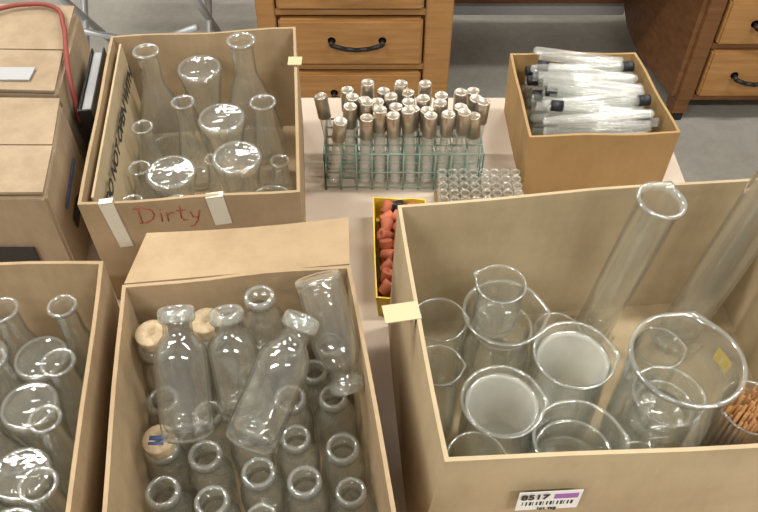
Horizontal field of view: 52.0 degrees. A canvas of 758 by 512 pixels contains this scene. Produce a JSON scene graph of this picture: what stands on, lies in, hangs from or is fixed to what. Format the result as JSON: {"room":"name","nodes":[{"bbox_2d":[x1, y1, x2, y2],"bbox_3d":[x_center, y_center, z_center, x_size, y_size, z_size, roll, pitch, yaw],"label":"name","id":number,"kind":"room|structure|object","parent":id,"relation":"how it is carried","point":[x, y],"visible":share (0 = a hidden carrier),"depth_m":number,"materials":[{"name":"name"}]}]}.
{"room":"laboratory","nodes":[
{"label":"laboratory","id":0,"kind":"room"},
{"bbox_2d":[0,0,757,181],"bbox_3d":[0.000,0.533,1.713,8.000,0.100,7.500,0,48,0],"label":"floor","id":1,"kind":"structure","parent":0,"point":[718,139],"depth_m":2.83,"materials":[{"name":"concrete"}]},
{"bbox_2d":[58,0,221,53],"bbox_3d":[-0.750,-0.931,2.396,0.424,0.860,0.531,0,48,0],"label":"folding chair","id":2,"kind":"object","parent":1,"relation":"on","point":[205,10],"visible":0.27,"depth_m":2.46,"materials":[{"name":"grey metal"}]},
{"bbox_2d":[87,98,684,511],"bbox_3d":[-0.248,0.381,1.279,1.469,0.750,1.111,0,48,0],"label":"folding table","id":3,"kind":"object","parent":1,"relation":"on","point":[321,203],"visible":0.02,"depth_m":1.22,"materials":[{"name":"laminate"}]},
{"bbox_2d":[0,97,89,261],"bbox_3d":[-0.599,-0.089,1.074,0.381,0.182,0.200,0,48,0],"label":"carton","id":4,"kind":"object","parent":3,"relation":"on","point":[42,166],"visible":0.9,"depth_m":1.02,"materials":[{"name":"brown cardboard"}]},
{"bbox_2d":[0,158,80,261],"bbox_3d":[-0.492,-0.036,1.034,0.243,0.072,0.106,-30,55,-24],"label":"print","id":5,"kind":"object","parent":4,"relation":"attached to","point":[58,237],"depth_m":1.02},
{"bbox_2d":[0,4,90,164],"bbox_3d":[-0.625,-0.258,1.218,0.349,0.195,0.225,0,48,0],"label":"carton","id":6,"kind":"object","parent":3,"relation":"on","point":[32,64],"visible":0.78,"depth_m":1.16,"materials":[{"name":"brown cardboard"}]},
{"bbox_2d":[0,2,80,121],"bbox_3d":[-0.492,-0.308,1.185,0.228,0.094,0.087,36,57,28],"label":"electrical cord","id":7,"kind":"object","parent":6,"relation":"attached to","point":[58,10],"visible":0.99,"depth_m":1.15,"materials":[{"name":"red plastic"}]},
{"bbox_2d":[0,261,119,511],"bbox_3d":[-0.429,0.213,0.789,0.314,0.202,0.402,-5,48,-5],"label":"cardboard box","id":8,"kind":"object","parent":3,"relation":"on","point":[32,284],"visible":0.65,"depth_m":0.88,"materials":[{"name":"brown cardboard"}]},
{"bbox_2d":[0,414,13,456],"bbox_3d":[-0.462,0.160,0.851,0.065,0.172,0.065,-7,48,-6],"label":"flask","id":9,"kind":"object","parent":8,"relation":"in","point":[4,416],"visible":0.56,"depth_m":0.91,"materials":[{"name":"clear glass"}]},
{"bbox_2d":[0,502,16,511],"bbox_3d":[-0.373,0.264,0.762,0.065,0.165,0.065,-30,55,-24],"label":"flask","id":10,"kind":"object","parent":8,"relation":"in","point":[7,506],"visible":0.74,"depth_m":0.76,"materials":[{"name":"clear glass"}]},
{"bbox_2d":[0,356,20,408],"bbox_3d":[-0.475,0.111,0.897,0.065,0.170,0.065,-14,49,-12],"label":"flask","id":11,"kind":"object","parent":8,"relation":"in","point":[1,358],"visible":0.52,"depth_m":0.95,"materials":[{"name":"clear glass"}]},
{"bbox_2d":[0,415,23,478],"bbox_3d":[-0.423,0.197,0.841,0.058,0.138,0.058,-19,51,-17],"label":"flask","id":12,"kind":"object","parent":8,"relation":"in","point":[2,425],"visible":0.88,"depth_m":0.86,"materials":[{"name":"clear glass"}]},
{"bbox_2d":[0,339,30,425],"bbox_3d":[-0.435,0.151,0.891,0.058,0.125,0.058,27,53,22],"label":"flask","id":13,"kind":"object","parent":8,"relation":"in","point":[7,349],"visible":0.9,"depth_m":0.90,"materials":[{"name":"clear glass"}]},
{"bbox_2d":[0,426,61,511],"bbox_3d":[-0.387,0.211,0.805,0.065,0.172,0.065,-12,49,-11],"label":"flask","id":14,"kind":"object","parent":8,"relation":"in","point":[39,460],"visible":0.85,"depth_m":0.83,"materials":[{"name":"clear glass"}]},
{"bbox_2d":[0,447,63,511],"bbox_3d":[-0.348,0.252,0.800,0.058,0.125,0.058,-32,56,-26],"label":"flask","id":15,"kind":"object","parent":8,"relation":"in","point":[18,508],"visible":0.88,"depth_m":0.77,"materials":[{"name":"clear glass"}]},
{"bbox_2d":[0,347,70,464],"bbox_3d":[-0.395,0.161,0.851,0.065,0.170,0.065,-12,49,-11],"label":"flask","id":16,"kind":"object","parent":8,"relation":"in","point":[46,402],"visible":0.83,"depth_m":0.88,"materials":[{"name":"clear glass"}]},
{"bbox_2d":[0,382,72,478],"bbox_3d":[-0.356,0.197,0.841,0.058,0.138,0.058,19,51,16],"label":"flask","id":17,"kind":"object","parent":8,"relation":"in","point":[22,438],"visible":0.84,"depth_m":0.81,"materials":[{"name":"clear glass"}]},
{"bbox_2d":[0,297,75,412],"bbox_3d":[-0.407,0.112,0.899,0.065,0.165,0.065,-28,54,-23],"label":"flask","id":18,"kind":"object","parent":8,"relation":"in","point":[56,357],"visible":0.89,"depth_m":0.91,"materials":[{"name":"clear glass"}]},
{"bbox_2d":[17,466,66,511],"bbox_3d":[-0.306,0.262,0.760,0.065,0.172,0.065,-15,50,-13],"label":"flask","id":19,"kind":"object","parent":8,"relation":"in","point":[57,485],"visible":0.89,"depth_m":0.70,"materials":[{"name":"clear glass"}]},
{"bbox_2d":[14,336,79,413],"bbox_3d":[-0.368,0.151,0.891,0.058,0.125,0.058,10,49,9],"label":"flask","id":20,"kind":"object","parent":8,"relation":"in","point":[68,351],"visible":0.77,"depth_m":0.86,"materials":[{"name":"clear glass"}]},
{"bbox_2d":[27,404,74,511],"bbox_3d":[-0.320,0.212,0.806,0.065,0.170,0.065,32,56,26],"label":"flask","id":21,"kind":"object","parent":8,"relation":"in","point":[63,506],"visible":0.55,"depth_m":0.76,"materials":[{"name":"clear glass"}]},
{"bbox_2d":[39,348,83,452],"bbox_3d":[-0.328,0.163,0.853,0.065,0.165,0.065,35,57,27],"label":"flask","id":22,"kind":"object","parent":8,"relation":"in","point":[71,364],"visible":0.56,"depth_m":0.80,"materials":[{"name":"clear glass"}]},
{"bbox_2d":[46,294,90,401],"bbox_3d":[-0.340,0.110,0.896,0.065,0.172,0.065,-34,56,-27],"label":"flask","id":23,"kind":"object","parent":8,"relation":"in","point":[73,307],"visible":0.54,"depth_m":0.86,"materials":[{"name":"clear glass"}]},
{"bbox_2d":[77,47,106,142],"bbox_3d":[-0.429,-0.218,1.213,0.020,0.145,0.163,-5,48,-5],"label":"ring binder","id":24,"kind":"object","parent":3,"relation":"on","point":[87,108],"visible":0.41,"depth_m":1.15,"materials":[{"name":"black plastic"}]},
{"bbox_2d":[77,27,305,298],"bbox_3d":[-0.245,-0.145,1.125,0.286,0.183,0.372,-4,48,-4],"label":"cardboard box","id":25,"kind":"object","parent":3,"relation":"on","point":[117,224],"visible":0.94,"depth_m":1.20,"materials":[{"name":"brown cardboard"}]},
{"bbox_2d":[127,161,164,199],"bbox_3d":[-0.334,-0.088,1.120,0.058,0.105,0.058,4,48,4],"label":"flask","id":26,"kind":"object","parent":25,"relation":"in","point":[163,196],"visible":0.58,"depth_m":1.10,"materials":[{"name":"clear glass"}]},
{"bbox_2d":[130,120,179,198],"bbox_3d":[-0.339,-0.143,1.156,0.062,0.125,0.062,-15,50,-13],"label":"flask","id":27,"kind":"object","parent":25,"relation":"in","point":[150,128],"visible":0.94,"depth_m":1.16,"materials":[{"name":"clear glass"}]},
{"bbox_2d":[132,43,201,172],"bbox_3d":[-0.335,-0.230,1.187,0.096,0.195,0.096,30,55,24],"label":"flask","id":28,"kind":"object","parent":25,"relation":"in","point":[155,53],"visible":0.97,"depth_m":1.21,"materials":[{"name":"clear glass"}]},
{"bbox_2d":[146,155,196,197],"bbox_3d":[-0.286,-0.080,1.107,0.068,0.112,0.068,-3,48,-3],"label":"flask","id":29,"kind":"object","parent":25,"relation":"in","point":[172,160],"visible":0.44,"depth_m":1.08,"materials":[{"name":"clear glass"}]},
{"bbox_2d":[171,95,217,190],"bbox_3d":[-0.280,-0.170,1.163,0.056,0.150,0.056,-10,49,-9],"label":"flask","id":30,"kind":"object","parent":25,"relation":"in","point":[176,107],"visible":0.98,"depth_m":1.18,"materials":[{"name":"clear glass"}]},
{"bbox_2d":[177,55,224,150],"bbox_3d":[-0.270,-0.234,1.220,0.066,0.150,0.066,-35,57,-28],"label":"flask","id":31,"kind":"object","parent":25,"relation":"in","point":[195,61],"visible":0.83,"depth_m":1.18,"materials":[{"name":"clear glass"}]},
{"bbox_2d":[206,156,231,192],"bbox_3d":[-0.237,-0.107,1.144,0.040,0.095,0.040,-11,49,-9],"label":"flask","id":32,"kind":"object","parent":25,"relation":"in","point":[219,161],"visible":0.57,"depth_m":1.14,"materials":[{"name":"clear glass"}]},
{"bbox_2d":[198,103,245,191],"bbox_3d":[-0.226,-0.155,1.162,0.068,0.132,0.068,-19,51,-16],"label":"flask","id":33,"kind":"object","parent":25,"relation":"in","point":[218,108],"visible":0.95,"depth_m":1.13,"materials":[{"name":"clear glass"}]},
{"bbox_2d":[212,141,261,192],"bbox_3d":[-0.195,-0.094,1.109,0.068,0.128,0.068,-28,54,-23],"label":"flask","id":34,"kind":"object","parent":25,"relation":"in","point":[233,146],"visible":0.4,"depth_m":1.08,"materials":[{"name":"clear glass"}]},
{"bbox_2d":[225,32,286,165],"bbox_3d":[-0.200,-0.246,1.198,0.100,0.200,0.100,-16,50,-14],"label":"flask","id":35,"kind":"object","parent":25,"relation":"in","point":[250,43],"visible":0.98,"depth_m":1.21,"materials":[{"name":"clear glass"}]},
{"bbox_2d":[249,94,290,190],"bbox_3d":[-0.166,-0.170,1.163,0.056,0.150,0.056,24,52,20],"label":"flask","id":36,"kind":"object","parent":25,"relation":"in","point":[272,104],"visible":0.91,"depth_m":1.17,"materials":[{"name":"clear glass"}]},
{"bbox_2d":[270,154,295,191],"bbox_3d":[-0.140,-0.102,1.135,0.044,0.100,0.044,27,53,22],"label":"flask","id":37,"kind":"object","parent":25,"relation":"in","point":[283,154],"visible":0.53,"depth_m":1.11,"materials":[{"name":"clear glass"}]},
{"bbox_2d":[102,217,395,511],"bbox_3d":[-0.128,0.191,0.809,0.248,0.202,0.448,-6,48,-5],"label":"cardboard box","id":38,"kind":"object","parent":3,"relation":"on","point":[200,269],"visible":0.9,"depth_m":0.87,"materials":[{"name":"brown cardboard"}]},
{"bbox_2d":[137,332,202,428],"bbox_3d":[-0.237,0.142,0.878,0.050,0.155,0.050,0,48,0],"label":"glass bottle","id":39,"kind":"object","parent":38,"relation":"in","point":[172,351],"visible":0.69,"depth_m":0.87,"materials":[{"name":"clear glass"}]},
{"bbox_2d":[135,320,169,357],"bbox_3d":[-0.237,0.089,0.819,0.034,0.028,0.034,0,48,0],"label":"cork stopper","id":40,"kind":"object","parent":39,"relation":"in","point":[148,334],"visible":0.98,"depth_m":0.81,"materials":[{"name":"beige wood"}]},
{"bbox_2d":[145,476,197,511],"bbox_3d":[-0.209,0.266,0.793,0.046,0.116,0.046,-33,55,-26],"label":"glass bottle","id":41,"kind":"object","parent":38,"relation":"in","point":[175,488],"visible":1,"depth_m":0.76,"materials":[{"name":"clear glass"}]},
{"bbox_2d":[144,435,201,511],"bbox_3d":[-0.221,0.230,0.829,0.045,0.112,0.045,0,48,0],"label":"glass bottle","id":42,"kind":"object","parent":38,"relation":"in","point":[162,496],"visible":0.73,"depth_m":0.83,"materials":[{"name":"clear glass"}]},
{"bbox_2d":[142,424,175,463],"bbox_3d":[-0.221,0.191,0.786,0.033,0.028,0.033,0,48,0],"label":"cork stopper","id":43,"kind":"object","parent":42,"relation":"in","point":[161,451],"visible":0.94,"depth_m":0.78,"materials":[{"name":"beige wood"}]},
{"bbox_2d":[147,386,202,466],"bbox_3d":[-0.229,0.189,0.865,0.046,0.112,0.046,22,52,20],"label":"glass bottle","id":44,"kind":"object","parent":38,"relation":"in","point":[175,399],"visible":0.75,"depth_m":0.84,"materials":[{"name":"clear glass"}]},
{"bbox_2d":[153,304,214,443],"bbox_3d":[-0.192,0.117,0.758,0.053,0.124,0.114,-4,48,-4],"label":"glass bottle","id":45,"kind":"object","parent":38,"relation":"in","point":[192,429],"visible":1,"depth_m":0.75,"materials":[{"name":"clear glass"}]},
{"bbox_2d":[188,440,239,511],"bbox_3d":[-0.176,0.237,0.821,0.046,0.114,0.046,-19,51,-18],"label":"glass bottle","id":46,"kind":"object","parent":38,"relation":"in","point":[217,454],"visible":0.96,"depth_m":0.81,"materials":[{"name":"clear glass"}]},
{"bbox_2d":[192,400,241,475],"bbox_3d":[-0.181,0.199,0.861,0.046,0.105,0.046,19,51,15],"label":"glass bottle","id":47,"kind":"object","parent":38,"relation":"in","point":[203,459],"visible":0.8,"depth_m":0.85,"materials":[{"name":"clear glass"}]},
{"bbox_2d":[194,485,240,511],"bbox_3d":[-0.161,0.273,0.790,0.046,0.112,0.046,26,53,23],"label":"glass bottle","id":48,"kind":"object","parent":38,"relation":"in","point":[225,505],"visible":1,"depth_m":0.76,"materials":[{"name":"clear glass"}]},
{"bbox_2d":[191,321,248,422],"bbox_3d":[-0.183,0.130,0.889,0.050,0.155,0.050,0,48,0],"label":"glass bottle","id":49,"kind":"object","parent":38,"relation":"in","point":[224,341],"visible":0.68,"depth_m":0.88,"materials":[{"name":"clear glass"}]},
{"bbox_2d":[190,308,221,345],"bbox_3d":[-0.183,0.077,0.830,0.034,0.028,0.034,0,48,0],"label":"cork stopper","id":50,"kind":"object","parent":49,"relation":"in","point":[202,327],"visible":0.89,"depth_m":0.82,"materials":[{"name":"beige wood"}]},
{"bbox_2d":[207,304,267,422],"bbox_3d":[-0.143,0.109,0.775,0.050,0.117,0.089,-9,49,-8],"label":"glass bottle","id":51,"kind":"object","parent":38,"relation":"in","point":[249,409],"visible":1,"depth_m":0.78,"materials":[{"name":"clear glass"}]},
{"bbox_2d":[230,415,278,494],"bbox_3d":[-0.136,0.214,0.842,0.046,0.112,0.046,3,49,3],"label":"glass bottle","id":52,"kind":"object","parent":38,"relation":"in","point":[259,434],"visible":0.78,"depth_m":0.83,"materials":[{"name":"clear glass"}]},
{"bbox_2d":[236,363,281,433],"bbox_3d":[-0.141,0.163,0.897,0.046,0.100,0.046,30,55,24],"label":"glass bottle","id":53,"kind":"object","parent":38,"relation":"in","point":[242,380],"visible":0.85,"depth_m":0.89,"materials":[{"name":"clear glass"}]},
{"bbox_2d":[248,503,275,511],"bbox_3d":[-0.111,0.285,0.775,0.046,0.118,0.046,2,49,2],"label":"glass bottle","id":54,"kind":"object","parent":38,"relation":"in","point":[258,503],"visible":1,"depth_m":0.74,"materials":[{"name":"clear glass"}]},
{"bbox_2d":[240,457,290,511],"bbox_3d":[-0.119,0.250,0.809,0.046,0.114,0.046,-10,50,-9],"label":"glass bottle","id":55,"kind":"object","parent":38,"relation":"in","point":[270,479],"visible":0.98,"depth_m":0.79,"materials":[{"name":"clear glass"}]},
{"bbox_2d":[242,285,289,372],"bbox_3d":[-0.120,0.078,0.820,0.045,0.101,0.051,-6,48,-5],"label":"glass bottle","id":56,"kind":"object","parent":38,"relation":"in","point":[249,308],"visible":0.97,"depth_m":0.82,"materials":[{"name":"clear glass"}]},
{"bbox_2d":[272,333,313,408],"bbox_3d":[-0.102,0.135,0.919,0.046,0.105,0.046,21,51,17],"label":"glass bottle","id":57,"kind":"object","parent":38,"relation":"in","point":[300,349],"visible":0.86,"depth_m":0.91,"materials":[{"name":"clear glass"}]},
{"bbox_2d":[271,385,315,464],"bbox_3d":[-0.096,0.188,0.868,0.046,0.110,0.046,-18,51,-17],"label":"glass bottle","id":58,"kind":"object","parent":38,"relation":"in","point":[301,400],"visible":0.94,"depth_m":0.86,"materials":[{"name":"clear glass"}]},
{"bbox_2d":[276,424,322,505],"bbox_3d":[-0.086,0.222,0.833,0.046,0.116,0.046,-1,48,-2],"label":"glass bottle","id":59,"kind":"object","parent":38,"relation":"in","point":[306,438],"visible":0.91,"depth_m":0.82,"materials":[{"name":"clear glass"}]},
{"bbox_2d":[225,309,318,454],"bbox_3d":[-0.100,0.123,0.747,0.053,0.118,0.128,24,52,20],"label":"glass bottle","id":60,"kind":"object","parent":59,"relation":"on","point":[244,435],"visible":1,"depth_m":0.74,"materials":[{"name":"clear glass"}]},
{"bbox_2d":[284,465,330,511],"bbox_3d":[-0.073,0.258,0.799,0.046,0.118,0.046,9,48,8],"label":"glass bottle","id":61,"kind":"object","parent":38,"relation":"in","point":[295,493],"visible":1,"depth_m":0.77,"materials":[{"name":"clear glass"}]},
{"bbox_2d":[296,359,337,432],"bbox_3d":[-0.073,0.160,0.899,0.046,0.100,0.046,18,50,16],"label":"glass bottle","id":62,"kind":"object","parent":38,"relation":"in","point":[324,373],"visible":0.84,"depth_m":0.89,"materials":[{"name":"clear glass"}]},
{"bbox_2d":[295,269,364,396],"bbox_3d":[-0.048,0.076,0.785,0.049,0.118,0.110,-17,50,-14],"label":"glass bottle","id":63,"kind":"object","parent":38,"relation":"in","point":[334,270],"visible":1,"depth_m":0.78,"materials":[{"name":"clear glass"}]},
{"bbox_2d":[312,332,351,401],"bbox_3d":[-0.056,0.131,0.929,0.046,0.095,0.046,36,58,28],"label":"glass bottle","id":64,"kind":"object","parent":38,"relation":"in","point":[320,348],"visible":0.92,"depth_m":0.92,"materials":[{"name":"clear glass"}]},
{"bbox_2d":[314,385,357,464],"bbox_3d":[-0.048,0.187,0.867,0.046,0.112,0.046,26,53,23],"label":"glass bottle","id":65,"kind":"object","parent":38,"relation":"in","point":[342,399],"visible":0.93,"depth_m":0.86,"materials":[{"name":"clear glass"}]},
{"bbox_2d":[322,433,365,511],"bbox_3d":[-0.037,0.230,0.826,0.046,0.116,0.046,-24,54,-20],"label":"glass bottle","id":66,"kind":"object","parent":38,"relation":"in","point":[332,456],"visible":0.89,"depth_m":0.81,"materials":[{"name":"clear glass"}]},
{"bbox_2d":[330,477,375,511],"bbox_3d":[-0.026,0.266,0.794,0.046,0.116,0.046,20,51,19],"label":"glass bottle","id":67,"kind":"object","parent":38,"relation":"in","point":[348,489],"visible":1,"depth_m":0.76,"materials":[{"name":"clear glass"}]},
{"bbox_2d":[373,197,425,314],"bbox_3d":[0.030,-0.003,1.092,0.078,0.042,0.190,0,48,0],"label":"carton","id":68,"kind":"object","parent":3,"relation":"on","point":[377,201],"visible":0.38,"depth_m":1.12,"materials":[{"name":"yellow cardboard"}]},
{"bbox_2d":[314,79,489,189],"bbox_3d":[0.032,-0.180,1.182,0.257,0.143,0.102,0,48,0],"label":"test tube rack","id":69,"kind":"object","parent":3,"relation":"on","point":[391,112],"visible":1,"depth_m":1.15,"materials":[{"name":"green metal"}]},
{"bbox_2d":[434,168,523,201],"bbox_3d":[0.148,-0.085,1.155,0.126,0.056,0.078,0,48,0],"label":"tray","id":70,"kind":"object","parent":3,"relation":"on","point":[447,195],"visible":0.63,"depth_m":1.18,"materials":[{"name":"orange cardboard"}]},
{"bbox_2d":[382,178,757,511],"bbox_3d":[0.241,0.116,0.862,0.476,0.223,0.369,0,48,0],"label":"cardboard box","id":71,"kind":"object","parent":3,"relation":"on","point":[560,242],"visible":1,"depth_m":0.94,"materials":[{"name":"beige cardboard"}]},
{"bbox_2d":[419,297,469,388],"bbox_3d":[0.071,0.110,0.936,0.068,0.112,0.064,0,48,0],"label":"glass beaker","id":72,"kind":"object","parent":71,"relation":"in","point":[461,334],"visible":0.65,"depth_m":0.91,"materials":[{"name":"clear glass"}]},
{"bbox_2d":[426,344,466,439],"bbox_3d":[0.066,0.160,0.880,0.057,0.130,0.054,0,48,0],"label":"glass beaker","id":73,"kind":"object","parent":71,"relation":"in","point":[457,385],"visible":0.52,"depth_m":0.86,"materials":[{"name":"clear glass"}]},
{"bbox_2d":[461,373,538,455],"bbox_3d":[0.131,0.191,0.865,0.079,0.100,0.079,0,48,0],"label":"glass beaker","id":74,"kind":"object","parent":71,"relation":"in","point":[467,406],"visible":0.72,"depth_m":0.84,"materials":[{"name":"clear glass"}]},
{"bbox_2d":[468,302,532,384],"bbox_3d":[0.146,0.109,0.952,0.073,0.080,0.073,0,48,0],"label":"glass beaker","id":75,"kind":"object","parent":71,"relation":"in","point":[473,336],"visible":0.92,"depth_m":0.94,"materials":[{"name":"clear glass"}]},
{"bbox_2d":[472,264,525,338],"bbox_3d":[0.137,0.055,0.897,0.058,0.072,0.058,-10,49,-9],"label":"glass beaker","id":76,"kind":"object","parent":75,"relation":"on","point":[478,291],"visible":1,"depth_m":0.89,"materials":[{"name":"clear glass"}]},
{"bbox_2d":[456,365,549,456],"bbox_3d":[0.134,0.190,0.864,0.096,0.112,0.090,0,48,0],"label":"glass beaker","id":77,"kind":"object","parent":71,"relation":"in","point":[463,420],"visible":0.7,"depth_m":0.83,"materials":[{"name":"clear glass"}]},
{"bbox_2d":[459,279,551,394],"bbox_3d":[0.149,0.102,0.944,0.105,0.112,0.098,0,48,0],"label":"glass beaker","id":78,"kind":"object","parent":71,"relation":"in","point":[535,340],"visible":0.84,"depth_m":0.93,"materials":[{"name":"clear glass"}]},
{"bbox_2d":[528,312,582,378],"bbox_3d":[0.217,0.113,0.962,0.059,0.070,0.056,0,48,0],"label":"glass beaker","id":79,"kind":"object","parent":71,"relation":"in","point":[573,346],"visible":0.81,"depth_m":0.95,"materials":[{"name":"clear glass"}]},
{"bbox_2d":[526,330,609,436],"bbox_3d":[0.212,0.151,0.891,0.079,0.115,0.079,0,48,0],"label":"glass beaker","id":80,"kind":"object","parent":71,"relation":"in","point":[594,396],"visible":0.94,"depth_m":0.88,"materials":[{"name":"clear glass"}]},
{"bbox_2d":[521,321,620,444],"bbox_3d":[0.215,0.149,0.889,0.096,0.130,0.090,0,48,0],"label":"glass beaker","id":81,"kind":"object","parent":71,"relation":"in","point":[601,388],"visible":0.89,"depth_m":0.87,"materials":[{"name":"clear glass"}]},
{"bbox_2d":[528,399,631,452],"bbox_3d":[0.208,0.224,0.835,0.102,0.110,0.096,0,48,0],"label":"glass beaker","id":82,"kind":"object","parent":71,"relation":"in","point":[533,447],"visible":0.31,"depth_m":0.81,"materials":[{"name":"clear glass"}]},
{"bbox_3d":[0.205,0.245,0.858,0.085,0.038,0.085,0,48,0],"label":"dish","id":83,"kind":"object","parent":82,"relation":"in","visible":0},
{"bbox_2d":[537,424,589,446],"bbox_3d":[0.205,0.221,0.832,0.084,0.038,0.084,0,48,0],"label":"dish","id":84,"kind":"object","parent":83,"relation":"on","point":[540,440],"visible":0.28,"depth_m":0.85,"materials":[{"name":"clear glass"}]},
{"bbox_2d":[562,181,687,356],"bbox_3d":[0.281,0.021,0.916,0.086,0.268,0.068,11,49,10],"label":"cylinder","id":85,"kind":"object","parent":71,"relation":"in","point":[589,329],"visible":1,"depth_m":0.95,"materials":[{"name":"clear glass"}]},
{"bbox_2d":[620,326,687,404],"bbox_3d":[0.327,0.134,0.933,0.064,0.085,0.060,0,48,0],"label":"glass beaker","id":86,"kind":"object","parent":71,"relation":"in","point":[680,362],"visible":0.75,"depth_m":0.91,"materials":[{"name":"clear glass"}]},
{"bbox_2d":[611,365,706,449],"bbox_3d":[0.305,0.185,0.857,0.078,0.120,0.075,0,48,0],"label":"glass beaker","id":87,"kind":"object","parent":71,"relation":"in","point":[632,395],"visible":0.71,"depth_m":0.83,"materials":[{"name":"clear glass"}]},
{"bbox_2d":[617,414,671,448],"bbox_3d":[0.303,0.211,0.885,0.064,0.035,0.064,0,48,0],"label":"dish","id":88,"kind":"object","parent":87,"relation":"in","point":[620,432],"visible":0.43,"depth_m":0.88,"materials":[{"name":"clear glass"}]},
{"bbox_2d":[623,393,680,447],"bbox_3d":[0.303,0.188,0.860,0.062,0.035,0.062,0,48,0],"label":"dish","id":89,"kind":"object","parent":88,"relation":"on","point":[628,419],"visible":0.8,"depth_m":0.85,"materials":[{"name":"clear glass"}]},
{"bbox_2d":[632,380,690,438],"bbox_3d":[0.303,0.167,0.837,0.060,0.030,0.060,0,48,0],"label":"dish","id":90,"kind":"object","parent":89,"relation":"on","point":[647,391],"visible":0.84,"depth_m":0.83,"materials":[{"name":"clear glass"}]},
{"bbox_2d":[594,311,747,449],"bbox_3d":[0.304,0.162,0.836,0.113,0.192,0.120,16,50,14],"label":"glass beaker","id":91,"kind":"object","parent":71,"relation":"in","point":[721,359],"visible":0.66,"depth_m":0.79,"materials":[{"name":"clear glass"}]},
{"bbox_2d":[646,168,757,360],"bbox_3d":[0.400,0.000,0.905,0.105,0.315,0.076,-16,50,-14],"label":"cylinder","id":92,"kind":"object","parent":71,"relation":"in","point":[681,333],"visible":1,"depth_m":0.97,"materials":[{"name":"clear glass"}]},
{"bbox_2d":[693,380,757,446],"bbox_3d":[0.397,0.196,0.860,0.073,0.110,0.068,0,48,0],"label":"glass beaker","id":93,"kind":"object","parent":71,"relation":"in","point":[712,413],"visible":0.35,"depth_m":0.85,"materials":[{"name":"clear glass"}]},
{"bbox_2d":[703,377,757,445],"bbox_3d":[0.396,0.188,0.854,0.054,0.118,0.054,0,48,0],"label":"wooden sticks","id":94,"kind":"object","parent":93,"relation":"in","point":[745,415],"visible":0.51,"depth_m":0.83,"materials":[{"name":"brown wood"}]},
{"bbox_2d":[504,51,680,193],"bbox_3d":[0.324,-0.212,1.229,0.224,0.117,0.215,0,48,0],"label":"cardboard box","id":95,"kind":"object","parent":3,"relation":"on","point":[572,159],"visible":0.85,"depth_m":1.19,"materials":[{"name":"brown cardboard"}]},
{"bbox_2d":[522,47,658,135],"bbox_3d":[0.323,-0.221,1.220,0.194,0.135,0.196,0,48,0],"label":"pile","id":96,"kind":"object","parent":95,"relation":"in","point":[532,72],"visible":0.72,"depth_m":1.21,"materials":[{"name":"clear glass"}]},
{"bbox_2d":[254,0,623,97],"bbox_3d":[0.265,-0.924,2.450,1.300,0.755,0.709,0,48,0],"label":"wooden desk","id":97,"kind":"object","parent":1,"relation":"on","point":[341,43],"visible":0.69,"depth_m":2.31,"materials":[{"name":"brown wood"}]},
{"bbox_2d":[624,0,757,119],"bbox_3d":[1.407,-0.924,2.450,1.085,0.755,0.749,0,48,0],"label":"wooden desk","id":98,"kind":"object","parent":1,"relation":"on","point":[696,49],"visible":0.98,"depth_m":2.36,"materials":[{"name":"brown wood"}]}
]}

